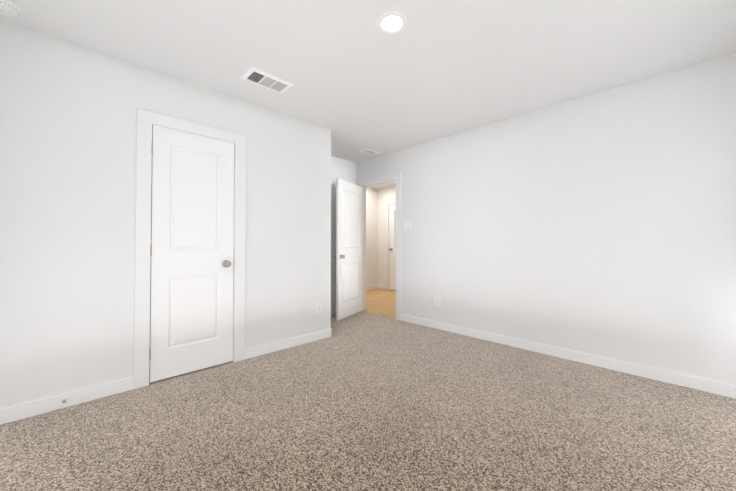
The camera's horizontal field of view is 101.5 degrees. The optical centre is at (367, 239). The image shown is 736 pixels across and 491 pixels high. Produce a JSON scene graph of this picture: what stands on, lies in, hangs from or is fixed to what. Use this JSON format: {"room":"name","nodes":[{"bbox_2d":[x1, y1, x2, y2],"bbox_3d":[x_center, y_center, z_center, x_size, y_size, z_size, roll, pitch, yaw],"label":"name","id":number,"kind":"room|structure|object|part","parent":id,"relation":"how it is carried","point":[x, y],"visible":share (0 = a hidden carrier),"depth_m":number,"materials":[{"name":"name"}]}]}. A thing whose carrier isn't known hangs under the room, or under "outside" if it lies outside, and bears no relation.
{"room":"empty bedroom","nodes":[
{"label":"empty bedroom","id":0,"kind":"room"},
{"bbox_2d":[0,20,330,408],"bbox_3d":[-1.467,-0.099,2.628,2.760,2.440,0.115,1,-1,-44],"label":"wall","id":1,"kind":"structure","parent":0,"point":[68,122],"depth_m":2.12,"materials":[{"name":"white paint"}]},
{"bbox_2d":[0,377,133,424],"bbox_3d":[-2.069,1.064,1.934,0.893,0.092,0.013,1,-1,-44],"label":"baseboard","id":2,"kind":"structure","parent":1,"relation":"attached to","point":[28,409],"depth_m":1.98,"materials":[{"name":"white wood"}]},
{"bbox_2d":[134,108,245,388],"bbox_3d":[-1.499,0.104,2.593,0.670,2.032,0.115,1,-1,-44],"label":"door frame","id":3,"kind":"structure","parent":1,"relation":"attached to","point":[234,235],"depth_m":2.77,"materials":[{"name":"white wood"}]},
{"bbox_2d":[149,125,233,382],"bbox_3d":[-1.476,0.108,2.563,0.632,2.000,0.160,1,-1,-44],"label":"closet door","id":4,"kind":"structure","parent":1,"relation":"in","point":[192,257],"depth_m":2.53,"materials":[{"name":"white paint"}]},
{"bbox_3d":[-1.298,0.217,2.736,0.066,0.066,0.160,1,-1,-44],"label":"knob","id":5,"kind":"part","parent":4,"relation":"part of","materials":[{"name":"grey metal"}]},
{"bbox_2d":[245,328,331,358],"bbox_3d":[-0.792,1.083,3.178,1.026,0.092,0.013,1,-1,-44],"label":"baseboard","id":6,"kind":"structure","parent":1,"relation":"attached to","point":[287,343],"depth_m":3.12,"materials":[{"name":"white wood"}]},
{"bbox_2d":[315,302,321,314],"bbox_3d":[-0.559,0.778,3.412,0.089,0.138,0.009,1,-1,-44],"label":"outlet","id":7,"kind":"object","parent":1,"relation":"attached to","point":[318,307],"visible":1,"depth_m":3.41,"materials":[{"name":"white plastic"}]},
{"bbox_2d":[331,156,355,308],"bbox_3d":[-1.682,-0.084,3.604,4.045,2.440,0.115,1,-1,-44],"label":"wall","id":8,"kind":"structure","parent":0,"point":[344,169],"depth_m":4.66,"materials":[{"name":"white paint"}]},
{"bbox_2d":[331,308,335,314],"bbox_3d":[-0.614,1.104,4.538,1.154,0.092,0.013,1,-1,-44],"label":"baseboard","id":9,"kind":"structure","parent":8,"relation":"attached to","point":[333,311],"depth_m":4.61,"materials":[{"name":"white"}]},
{"bbox_2d":[0,311,735,490],"bbox_3d":[-0.171,1.142,2.066,4.090,0.060,4.400,1,-1,-44],"label":"floor carpet","id":10,"kind":"object","parent":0,"point":[364,401],"visible":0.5,"depth_m":1.77,"materials":[{"name":"beige carpet"}]},
{"bbox_2d":[0,0,735,188],"bbox_3d":[0.071,-1.369,3.325,6.140,0.120,5.810,1,-1,-44],"label":"ceiling","id":11,"kind":"structure","parent":0,"point":[435,69],"depth_m":2.10,"materials":[{"name":"paint"}]},
{"bbox_2d":[0,0,19,16],"bbox_3d":[-2.068,-1.314,1.701,0.132,0.039,0.132,1,-1,-44],"label":"smoke detector","id":12,"kind":"object","parent":11,"relation":"attached to","point":[9,8],"visible":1,"depth_m":1.70,"materials":[{"name":"white plastic"}]},
{"bbox_2d":[241,67,293,93],"bbox_3d":[-0.837,-1.316,2.509,0.365,0.010,0.220,1,-1,-44],"label":"ceiling vent","id":13,"kind":"object","parent":11,"relation":"in","point":[264,79],"visible":1,"depth_m":2.49,"materials":[{"name":"white metal"}]},
{"bbox_3d":[-0.837,-1.317,2.509,0.297,0.007,0.154,1,-1,-44],"label":"louvre panel","id":14,"kind":"part","parent":13,"relation":"part of","materials":[{"name":"grey metal"}]},
{"bbox_2d":[359,148,380,155],"bbox_3d":[0.033,-1.287,4.431,0.320,0.010,0.180,1,-1,-44],"label":"ceiling vent","id":15,"kind":"object","parent":11,"relation":"in","point":[369,151],"visible":1,"depth_m":4.40,"materials":[{"name":"white metal"}]},
{"bbox_2d":[376,10,408,34],"bbox_3d":[0.148,-1.327,1.849,0.202,0.009,0.202,1,-1,-44],"label":"recessed light","id":16,"kind":"object","parent":11,"relation":"in","point":[393,22],"visible":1,"depth_m":1.84,"materials":[{"name":"white plastic"}]},
{"bbox_2d":[366,187,377,285],"bbox_3d":[-0.425,-0.035,6.796,1.980,2.440,0.115,1,-1,-44],"label":"wall","id":17,"kind":"structure","parent":0,"point":[371,236],"depth_m":7.22,"materials":[{"name":"paint"}]},
{"bbox_2d":[366,285,378,289],"bbox_3d":[-0.422,1.137,6.693,1.865,0.092,0.013,1,-1,-44],"label":"baseboard","id":18,"kind":"structure","parent":17,"relation":"attached to","point":[375,287],"depth_m":7.20,"materials":[{"name":"white wood"}]},
{"bbox_2d":[365,289,395,317],"bbox_3d":[0.577,1.200,5.698,2.050,0.056,3.060,1,-1,-44],"label":"floor","id":19,"kind":"structure","parent":0,"point":[381,301],"depth_m":5.70,"materials":[{"name":"brown wood"}]},
{"bbox_2d":[378,186,395,285],"bbox_3d":[1.270,-0.041,6.392,0.115,2.440,2.830,1,-1,-44],"label":"wall","id":20,"kind":"structure","parent":0,"point":[386,194],"depth_m":7.26,"materials":[{"name":"paint"}]},
{"bbox_2d":[385,200,395,289],"bbox_3d":[0.801,0.130,6.777,0.016,2.109,1.094,1,-1,-44],"label":"door frame","id":21,"kind":"structure","parent":20,"relation":"attached to","point":[387,203],"depth_m":7.12,"materials":[{"name":"white paint"}]},
{"bbox_2d":[389,204,395,289],"bbox_3d":[0.830,0.173,6.805,0.169,2.000,0.894,1,-1,-44],"label":"hall door","id":22,"kind":"structure","parent":20,"relation":"in","point":[392,247],"depth_m":7.03,"materials":[{"name":"white paint"}]},
{"bbox_3d":[0.830,-0.247,6.811,0.008,0.880,0.594,1,-1,-44],"label":"glass panel","id":23,"kind":"part","parent":22,"relation":"part of","materials":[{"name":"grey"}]},
{"bbox_2d":[356,52,735,384],"bbox_3d":[0.811,-0.078,4.026,0.115,2.440,5.810,1,-1,-44],"label":"wall","id":24,"kind":"structure","parent":0,"point":[602,223],"depth_m":2.69,"materials":[{"name":"white paint"}]},
{"bbox_2d":[334,178,362,320],"bbox_3d":[-0.265,0.138,4.557,0.160,2.000,0.764,0,-1,26],"label":"entry door","id":25,"kind":"structure","parent":24,"relation":"in","point":[348,256],"depth_m":4.48,"materials":[{"name":"white paint"}]},
{"bbox_2d":[356,172,400,319],"bbox_3d":[0.177,0.097,4.662,0.131,2.109,0.954,1,-1,-44],"label":"door frame","id":26,"kind":"structure","parent":24,"relation":"attached to","point":[390,177],"depth_m":4.34,"materials":[{"name":"white paint"}]},
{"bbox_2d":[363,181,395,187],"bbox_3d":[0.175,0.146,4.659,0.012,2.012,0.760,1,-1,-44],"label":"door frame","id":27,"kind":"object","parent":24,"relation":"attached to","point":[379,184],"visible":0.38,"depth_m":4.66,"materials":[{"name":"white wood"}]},
{"bbox_2d":[403,221,411,230],"bbox_3d":[0.550,-0.190,4.204,0.013,0.122,0.164,1,-1,-44],"label":"light switch","id":28,"kind":"object","parent":24,"relation":"attached to","point":[407,225],"visible":1,"depth_m":4.20,"materials":[{"name":"white plastic"}]},
{"bbox_2d":[435,296,440,306],"bbox_3d":[0.889,0.787,3.843,0.009,0.138,0.089,1,-1,-44],"label":"outlet","id":29,"kind":"object","parent":24,"relation":"attached to","point":[437,301],"visible":1,"depth_m":3.83,"materials":[{"name":"white plastic"}]},
{"bbox_2d":[401,314,735,398],"bbox_3d":[1.580,1.082,3.126,0.013,0.092,3.183,1,-1,-44],"label":"baseboard","id":30,"kind":"structure","parent":24,"relation":"attached to","point":[711,386],"depth_m":2.66,"materials":[{"name":"white wood"}]}
]}

